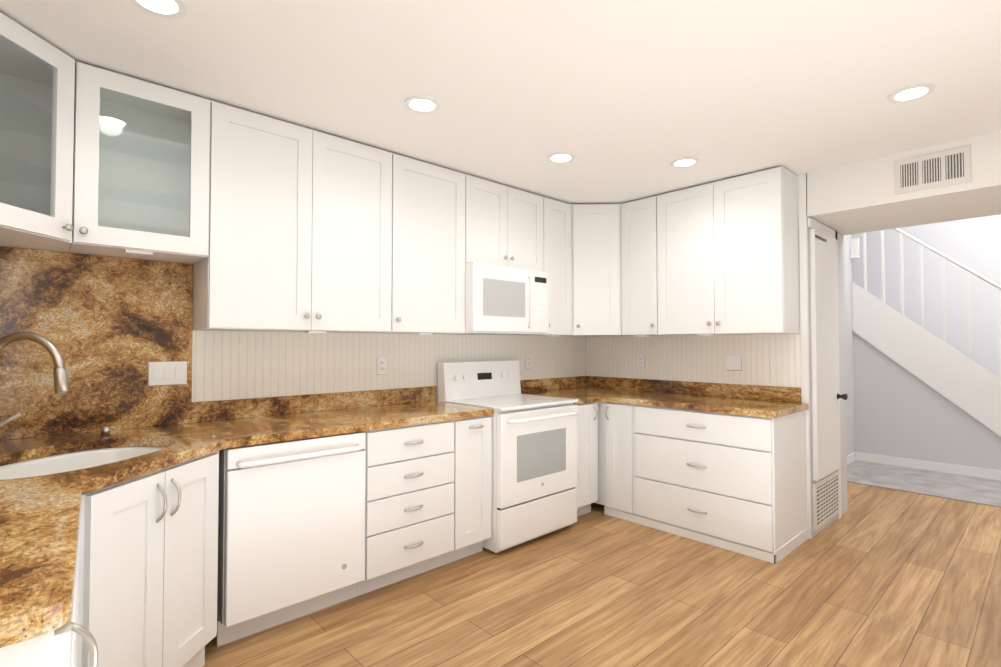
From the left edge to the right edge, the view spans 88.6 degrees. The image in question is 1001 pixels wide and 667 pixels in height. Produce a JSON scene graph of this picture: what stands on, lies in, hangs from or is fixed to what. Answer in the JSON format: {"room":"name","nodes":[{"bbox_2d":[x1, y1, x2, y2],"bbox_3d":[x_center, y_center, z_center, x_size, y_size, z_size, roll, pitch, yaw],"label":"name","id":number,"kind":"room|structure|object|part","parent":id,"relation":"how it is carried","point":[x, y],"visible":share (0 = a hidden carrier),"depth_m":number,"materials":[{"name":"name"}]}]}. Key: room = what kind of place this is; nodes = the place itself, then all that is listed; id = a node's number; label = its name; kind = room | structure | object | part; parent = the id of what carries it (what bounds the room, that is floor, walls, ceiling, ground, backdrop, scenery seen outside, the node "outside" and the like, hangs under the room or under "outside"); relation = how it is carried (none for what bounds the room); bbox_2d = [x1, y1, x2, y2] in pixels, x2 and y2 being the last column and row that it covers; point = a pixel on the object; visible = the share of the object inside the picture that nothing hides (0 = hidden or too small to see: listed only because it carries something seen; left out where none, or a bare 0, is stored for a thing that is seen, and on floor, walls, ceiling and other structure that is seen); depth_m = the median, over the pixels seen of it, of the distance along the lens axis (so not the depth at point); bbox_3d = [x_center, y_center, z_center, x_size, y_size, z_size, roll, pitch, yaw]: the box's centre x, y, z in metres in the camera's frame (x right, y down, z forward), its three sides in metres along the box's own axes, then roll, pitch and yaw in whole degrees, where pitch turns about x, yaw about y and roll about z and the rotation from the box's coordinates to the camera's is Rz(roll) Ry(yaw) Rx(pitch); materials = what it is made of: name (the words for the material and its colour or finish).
{"room":"kitchen","nodes":[
{"label":"kitchen","id":0,"kind":"room"},
{"bbox_2d":[67,252,585,401],"bbox_3d":[-1.521,0.070,2.868,6.200,2.620,0.200,1,-2,-43],"label":"wall","id":1,"kind":"structure","parent":0,"point":[394,333],"depth_m":3.55,"materials":[{"name":"white paint"}]},
{"bbox_2d":[0,12,74,252],"bbox_3d":[-1.982,-0.754,1.884,0.638,0.757,0.638,1,-2,-43],"label":"upper cabinet","id":2,"kind":"object","parent":1,"relation":"attached to","point":[37,85],"visible":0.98,"depth_m":2.05,"materials":[{"name":"white wood"}]},
{"label":"door","id":3,"kind":"part","parent":2,"relation":"part of","materials":[{"name":"glass"}]},
{"bbox_3d":[-1.722,-0.422,2.040,0.031,0.029,0.028,0,-1,2],"label":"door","id":4,"kind":"part","parent":2,"relation":"part of","materials":[{"name":"silver metal"}]},
{"bbox_2d":[68,61,209,263],"bbox_3d":[-1.661,-0.744,2.375,0.496,0.757,0.354,1,-2,-43],"label":"upper cabinet","id":5,"kind":"object","parent":1,"relation":"attached to","point":[141,155],"visible":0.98,"depth_m":2.39,"materials":[{"name":"white wood"}]},
{"bbox_2d":[124,249,152,255],"bbox_3d":[-1.614,-0.360,2.286,0.100,0.013,0.060,1,-2,-43],"label":"under-cabinet light","id":6,"kind":"object","parent":5,"relation":"attached to","point":[138,252],"depth_m":2.27,"materials":[{"name":"white plastic"}]},
{"bbox_2d":[0,246,587,439],"bbox_3d":[-0.800,0.066,3.385,4.436,0.816,0.020,1,-2,-43],"label":"backsplash","id":7,"kind":"structure","parent":1,"relation":"attached to","point":[110,328],"depth_m":2.57,"materials":[{"name":"brown stone"}]},
{"bbox_2d":[148,361,186,385],"bbox_3d":[-1.661,0.200,2.563,0.166,0.119,0.009,1,-2,-43],"label":"light switch plate","id":8,"kind":"object","parent":7,"relation":"attached to","point":[167,373],"depth_m":2.56,"materials":[{"name":"white plastic"}]},
{"bbox_2d":[377,357,386,374],"bbox_3d":[-0.783,0.215,3.393,0.074,0.119,0.008,1,-2,-43],"label":"electrical outlet plate","id":9,"kind":"object","parent":7,"relation":"attached to","point":[381,361],"depth_m":3.39,"materials":[{"name":"white plastic"}]},
{"bbox_2d":[525,354,530,368],"bbox_3d":[0.236,0.236,4.338,0.074,0.119,0.008,1,-2,-43],"label":"electrical outlet plate","id":10,"kind":"object","parent":7,"relation":"attached to","point":[527,356],"depth_m":4.33,"materials":[{"name":"white plastic"}]},
{"bbox_2d":[193,100,396,332],"bbox_3d":[-1.127,-0.563,2.888,0.987,1.096,0.323,1,-2,-43],"label":"upper cabinet","id":11,"kind":"object","parent":1,"relation":"attached to","point":[311,230],"depth_m":2.71,"materials":[{"name":"white wood"}]},
{"bbox_2d":[304,331,326,332],"bbox_3d":[-1.020,-0.008,2.830,0.100,0.013,0.060,1,-2,-43],"label":"under-cabinet light","id":12,"kind":"object","parent":11,"relation":"attached to","point":[304,331],"depth_m":2.81,"materials":[{"name":"white plastic"}]},
{"bbox_2d":[397,154,464,333],"bbox_3d":[-0.586,-0.552,3.390,0.649,1.096,0.323,1,-2,-43],"label":"upper cabinet","id":13,"kind":"object","parent":1,"relation":"attached to","point":[430,197],"depth_m":3.30,"materials":[{"name":"white wood"}]},
{"bbox_2d":[414,333,431,334],"bbox_3d":[-0.500,0.002,3.312,0.100,0.013,0.060,1,-2,-43],"label":"under-cabinet light","id":14,"kind":"object","parent":13,"relation":"attached to","point":[414,333],"depth_m":3.29,"materials":[{"name":"white plastic"}]},
{"bbox_2d":[465,174,544,271],"bbox_3d":[-0.058,-0.782,3.884,0.786,0.616,0.323,1,-2,-43],"label":"upper cabinet","id":15,"kind":"object","parent":1,"relation":"attached to","point":[505,225],"depth_m":3.74,"materials":[{"name":"white wood"}]},
{"bbox_2d":[456,262,548,334],"bbox_3d":[-0.029,-0.233,3.822,0.760,0.477,0.436,1,-2,-43],"label":"over-the-range microwave","id":16,"kind":"object","parent":15,"relation":"attached to","point":[501,300],"visible":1,"depth_m":3.63,"materials":[{"name":"white"}]},
{"bbox_2d":[528,197,571,335],"bbox_3d":[0.357,-0.534,4.264,0.342,1.096,0.323,1,-2,-43],"label":"upper cabinet","id":17,"kind":"object","parent":1,"relation":"attached to","point":[558,266],"depth_m":4.16,"materials":[{"name":"white wood"}]},
{"bbox_2d":[560,204,632,335],"bbox_3d":[0.803,-0.529,4.484,0.608,1.097,0.608,1,-2,-43],"label":"upper cabinet","id":18,"kind":"object","parent":1,"relation":"attached to","point":[596,263],"visible":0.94,"depth_m":4.25,"materials":[{"name":"white wood"}]},
{"bbox_3d":[0.795,-0.530,4.256,0.378,1.081,0.020,0,-1,2],"label":"door","id":19,"kind":"part","parent":18,"relation":"part of","materials":[{"name":"white wood"}]},
{"bbox_2d":[0,0,1000,203],"bbox_3d":[0.417,-1.224,0.806,6.200,0.120,5.900,1,-2,-43],"label":"ceiling","id":20,"kind":"structure","parent":0,"point":[623,101],"depth_m":2.24,"materials":[{"name":"white paint"}]},
{"bbox_2d":[129,0,186,18],"bbox_3d":[-1.181,-1.140,1.775,0.157,0.005,0.157,1,-2,-43],"label":"recessed light","id":21,"kind":"object","parent":20,"relation":"in","point":[181,11],"depth_m":1.81,"materials":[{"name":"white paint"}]},
{"bbox_2d":[404,96,439,112],"bbox_3d":[-0.384,-1.124,2.517,0.178,0.005,0.180,1,-2,-43],"label":"recessed light","id":22,"kind":"object","parent":20,"relation":"in","point":[406,103],"depth_m":2.50,"materials":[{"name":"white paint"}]},
{"bbox_2d":[547,152,574,162],"bbox_3d":[0.381,-1.109,3.233,0.176,0.005,0.180,1,-2,-43],"label":"recessed light","id":23,"kind":"object","parent":20,"relation":"in","point":[572,156],"depth_m":3.22,"materials":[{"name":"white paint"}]},
{"bbox_2d":[670,158,698,167],"bbox_3d":[1.193,-1.107,3.320,0.183,0.005,0.177,1,-2,-43],"label":"recessed light","id":24,"kind":"object","parent":20,"relation":"in","point":[696,160],"depth_m":3.31,"materials":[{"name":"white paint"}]},
{"bbox_2d":[887,84,934,102],"bbox_3d":[1.923,-1.126,2.405,0.186,0.005,0.174,1,-2,-43],"label":"recessed light","id":25,"kind":"object","parent":20,"relation":"in","point":[930,87],"depth_m":2.39,"materials":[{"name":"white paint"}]},
{"bbox_2d":[202,482,1000,666],"bbox_3d":[1.103,1.379,1.387,8.070,0.060,5.900,1,-2,-43],"label":"floor","id":26,"kind":"structure","parent":0,"point":[873,576],"depth_m":2.59,"materials":[{"name":"brown wood"}]},
{"bbox_2d":[0,542,97,666],"bbox_3d":[-1.139,0.904,0.989,0.555,0.874,0.858,1,-2,-39],"label":"base cabinet","id":27,"kind":"object","parent":26,"relation":"on","point":[57,647],"visible":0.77,"depth_m":0.81,"materials":[{"name":"white wood"}]},
{"bbox_2d":[0,435,111,647],"bbox_3d":[-1.411,0.450,1.259,0.660,0.040,1.693,1,-2,-43],"label":"countertop","id":28,"kind":"structure","parent":27,"relation":"on","point":[40,516],"depth_m":1.06,"materials":[{"name":"brown stone"}]},
{"bbox_2d":[0,332,69,426],"bbox_3d":[-1.745,0.217,1.865,0.324,0.449,0.073,0,-1,1],"label":"faucet","id":29,"kind":"object","parent":28,"relation":"on","point":[61,382],"visible":1,"depth_m":1.87,"materials":[{"name":"silver metal"}]},
{"bbox_2d":[77,451,218,666],"bbox_3d":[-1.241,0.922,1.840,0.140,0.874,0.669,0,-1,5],"label":"base cabinet","id":30,"kind":"object","parent":26,"relation":"on","point":[148,571],"visible":1,"depth_m":1.79,"materials":[{"name":"white wood"}]},
{"bbox_2d":[145,439,247,454],"bbox_3d":[-1.169,0.465,1.963,0.293,0.040,0.090,1,-2,-43],"label":"countertop","id":31,"kind":"structure","parent":30,"relation":"on","point":[203,442],"depth_m":2.09,"materials":[{"name":"brown stone"}]},
{"bbox_2d":[217,431,364,626],"bbox_3d":[-1.109,0.941,2.598,0.650,0.868,0.628,1,-2,-43],"label":"dishwasher","id":32,"kind":"object","parent":26,"relation":"on","point":[291,522],"visible":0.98,"depth_m":2.36,"materials":[{"name":"white metal"}]},
{"bbox_2d":[340,419,459,597],"bbox_3d":[-0.689,0.948,3.057,0.571,0.874,0.623,1,-2,-43],"label":"base cabinet","id":33,"kind":"object","parent":26,"relation":"on","point":[428,496],"depth_m":2.82,"materials":[{"name":"white wood"}]},
{"bbox_2d":[0,401,492,484],"bbox_3d":[-1.077,0.474,2.376,2.670,0.040,1.110,1,-2,-43],"label":"countertop","id":34,"kind":"structure","parent":33,"relation":"on","point":[285,427],"depth_m":2.43,"materials":[{"name":"brown stone"}]},
{"bbox_2d":[0,446,166,479],"bbox_3d":[-1.562,0.591,1.872,0.740,0.213,0.708,1,-2,-43],"label":"sink","id":35,"kind":"object","parent":34,"relation":"in","point":[61,463],"visible":0.04,"depth_m":2.10,"materials":[{"name":"white ceramic"}]},
{"bbox_2d":[101,426,109,434],"bbox_3d":[-1.765,0.434,2.293,0.031,0.034,0.032,1,-2,-43],"label":"button","id":36,"kind":"object","parent":34,"relation":"on","point":[105,430],"visible":1,"depth_m":2.28,"materials":[{"name":"silver metal"}]},
{"bbox_2d":[460,415,491,558],"bbox_3d":[-0.372,0.954,3.351,0.295,0.874,0.623,1,-2,-43],"label":"base cabinet","id":37,"kind":"object","parent":26,"relation":"on","point":[475,432],"depth_m":3.15,"materials":[{"name":"white wood"}]},
{"bbox_2d":[437,360,577,552],"bbox_3d":[0.073,0.802,3.656,0.760,1.190,0.731,1,-2,-43],"label":"range","id":38,"kind":"object","parent":26,"relation":"on","point":[534,466],"visible":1,"depth_m":3.45,"materials":[{"name":"white metal"}]},
{"bbox_2d":[574,402,597,516],"bbox_3d":[0.431,0.970,4.096,0.359,0.874,0.623,1,-2,-43],"label":"base cabinet","id":39,"kind":"object","parent":26,"relation":"on","point":[587,417],"depth_m":3.90,"materials":[{"name":"white wood"}]},
{"bbox_2d":[521,391,599,404],"bbox_3d":[0.428,0.511,4.095,0.344,0.040,0.634,1,-2,-43],"label":"countertop","id":40,"kind":"structure","parent":39,"relation":"on","point":[583,397],"depth_m":4.05,"materials":[{"name":"brown stone"}]},
{"bbox_2d":[547,387,808,417],"bbox_3d":[1.223,0.508,3.974,0.656,0.040,1.895,1,-2,-43],"label":"countertop","id":41,"kind":"structure","parent":39,"relation":"on","point":[737,406],"depth_m":3.62,"materials":[{"name":"brown stone"}]},
{"bbox_2d":[594,401,613,516],"bbox_3d":[0.842,0.976,4.399,0.623,0.874,0.740,1,-2,-43],"label":"base cabinet","id":42,"kind":"object","parent":26,"relation":"on","point":[605,410],"depth_m":3.97,"materials":[{"name":"white wood"}]},
{"bbox_2d":[614,403,633,522],"bbox_3d":[1.126,0.970,4.093,0.623,0.874,0.246,1,-2,-43],"label":"base cabinet","id":43,"kind":"object","parent":26,"relation":"on","point":[623,413],"depth_m":3.85,"materials":[{"name":"white wood"}]},
{"bbox_2d":[634,405,807,563],"bbox_3d":[1.539,0.960,3.648,0.623,0.874,0.968,1,-2,-43],"label":"base cabinet","id":44,"kind":"object","parent":26,"relation":"on","point":[734,483],"depth_m":3.35,"materials":[{"name":"white wood"}]},
{"bbox_2d":[586,131,1000,387],"bbox_3d":[2.952,-0.711,3.283,0.900,4.200,5.700,1,-2,-43],"label":"wall","id":45,"kind":"structure","parent":0,"point":[855,198],"depth_m":3.30,"materials":[{"name":"white paint"}]},
{"bbox_2d":[588,334,800,402],"bbox_3d":[1.451,0.254,4.202,0.020,0.477,1.818,1,-2,-43],"label":"backsplash","id":46,"kind":"structure","parent":45,"relation":"attached to","point":[770,361],"depth_m":4.05,"materials":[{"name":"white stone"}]},
{"bbox_2d":[637,354,644,367],"bbox_3d":[1.217,0.240,4.450,0.008,0.119,0.074,1,-2,-43],"label":"electrical outlet plate","id":47,"kind":"object","parent":46,"relation":"attached to","point":[640,357],"depth_m":4.45,"materials":[{"name":"white plastic"}]},
{"bbox_2d":[726,355,741,370],"bbox_3d":[1.757,0.220,3.868,0.009,0.119,0.120,1,-2,-43],"label":"electrical outlet plate","id":48,"kind":"object","parent":46,"relation":"attached to","point":[733,362],"depth_m":3.86,"materials":[{"name":"white plastic"}]},
{"bbox_2d":[621,166,799,335],"bbox_3d":[1.524,-0.541,3.894,0.354,1.097,1.233,1,-2,-43],"label":"upper cabinet","id":49,"kind":"object","parent":45,"relation":"attached to","point":[720,257],"visible":1,"depth_m":3.67,"materials":[{"name":"white wood"}]},
{"bbox_2d":[635,335,649,336],"bbox_3d":[1.152,0.020,4.149,0.060,0.013,0.100,1,-2,-43],"label":"under-cabinet light","id":50,"kind":"object","parent":49,"relation":"attached to","point":[635,335],"depth_m":4.12,"materials":[{"name":"white plastic"}]},
{"bbox_2d":[697,334,713,335],"bbox_3d":[1.506,0.012,3.768,0.060,0.013,0.100,1,-2,-43],"label":"under-cabinet light","id":51,"kind":"object","parent":49,"relation":"attached to","point":[697,334],"depth_m":3.74,"materials":[{"name":"white plastic"}]},
{"bbox_2d":[894,145,970,194],"bbox_3d":[2.557,-0.966,3.045,0.010,0.210,0.350,1,-2,-43],"label":"air vent","id":52,"kind":"object","parent":45,"relation":"in","point":[948,167],"visible":1,"depth_m":3.03,"materials":[{"name":"white metal"}]},
{"bbox_2d":[807,217,847,538],"bbox_3d":[2.440,0.301,3.814,0.900,2.199,0.006,1,-2,-43],"label":"wall","id":53,"kind":"structure","parent":0,"point":[842,378],"depth_m":4.02,"materials":[{"name":"white paint"}]},
{"bbox_2d":[799,216,840,538],"bbox_3d":[2.338,0.299,3.738,0.672,2.200,0.063,1,-2,-43],"label":"door frame","id":54,"kind":"structure","parent":53,"relation":"attached to","point":[815,224],"depth_m":3.52,"materials":[{"name":"white paint"}]},
{"bbox_2d":[813,470,838,530],"bbox_3d":[2.358,1.193,3.702,0.585,0.320,0.018,1,-2,-43],"label":"air vent","id":55,"kind":"object","parent":53,"relation":"in","point":[825,499],"visible":0.98,"depth_m":3.65,"materials":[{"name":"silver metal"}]},
{"bbox_2d":[810,228,847,480],"bbox_3d":[2.380,0.145,3.694,0.555,1.735,0.092,1,-2,-43],"label":"closet door","id":56,"kind":"structure","parent":53,"relation":"in","point":[826,396],"depth_m":3.65,"materials":[{"name":"white paint"}]},
{"bbox_2d":[844,234,853,455],"bbox_3d":[2.684,-0.658,5.776,2.100,4.200,1.680,1,-2,-43],"label":"wall","id":57,"kind":"structure","parent":0,"point":[849,351],"depth_m":5.75,"materials":[{"name":"white paint"}]},
{"bbox_2d":[847,452,856,464],"bbox_3d":[3.280,1.375,5.126,2.048,0.092,0.015,1,-2,-43],"label":"baseboard","id":58,"kind":"structure","parent":57,"relation":"attached to","point":[851,457],"depth_m":5.69,"materials":[{"name":"white paint"}]},
{"bbox_2d":[847,460,1000,507],"bbox_3d":[5.082,1.445,4.669,2.230,0.068,5.300,1,-2,-43],"label":"floor","id":59,"kind":"structure","parent":0,"point":[977,490],"depth_m":4.87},
{"bbox_2d":[850,228,1000,436],"bbox_3d":[4.790,0.127,5.655,0.985,2.606,3.297,1,-2,-43],"label":"stair","id":60,"kind":"structure","parent":59,"relation":"on","point":[962,381],"depth_m":5.34,"materials":[{"name":"white paint"}]},
{"bbox_2d":[851,214,1000,376],"bbox_3d":[5.562,-0.660,5.704,0.180,4.200,5.700,1,-2,-43],"label":"wall","id":61,"kind":"structure","parent":0,"point":[973,244],"depth_m":5.96,"materials":[{"name":"white paint"}]},
{"bbox_2d":[853,331,1000,470],"bbox_3d":[4.697,0.589,5.168,0.060,1.680,1.910,1,-2,-43],"label":"wall","id":62,"kind":"structure","parent":0,"point":[900,411],"depth_m":5.49,"materials":[{"name":"white paint"}]},
{"bbox_2d":[857,452,1000,479],"bbox_3d":[4.581,1.377,5.220,0.013,0.092,1.588,1,-2,-43],"label":"baseboard","id":63,"kind":"structure","parent":62,"relation":"attached to","point":[938,467],"depth_m":5.32,"materials":[{"name":"white paint"}]}
]}

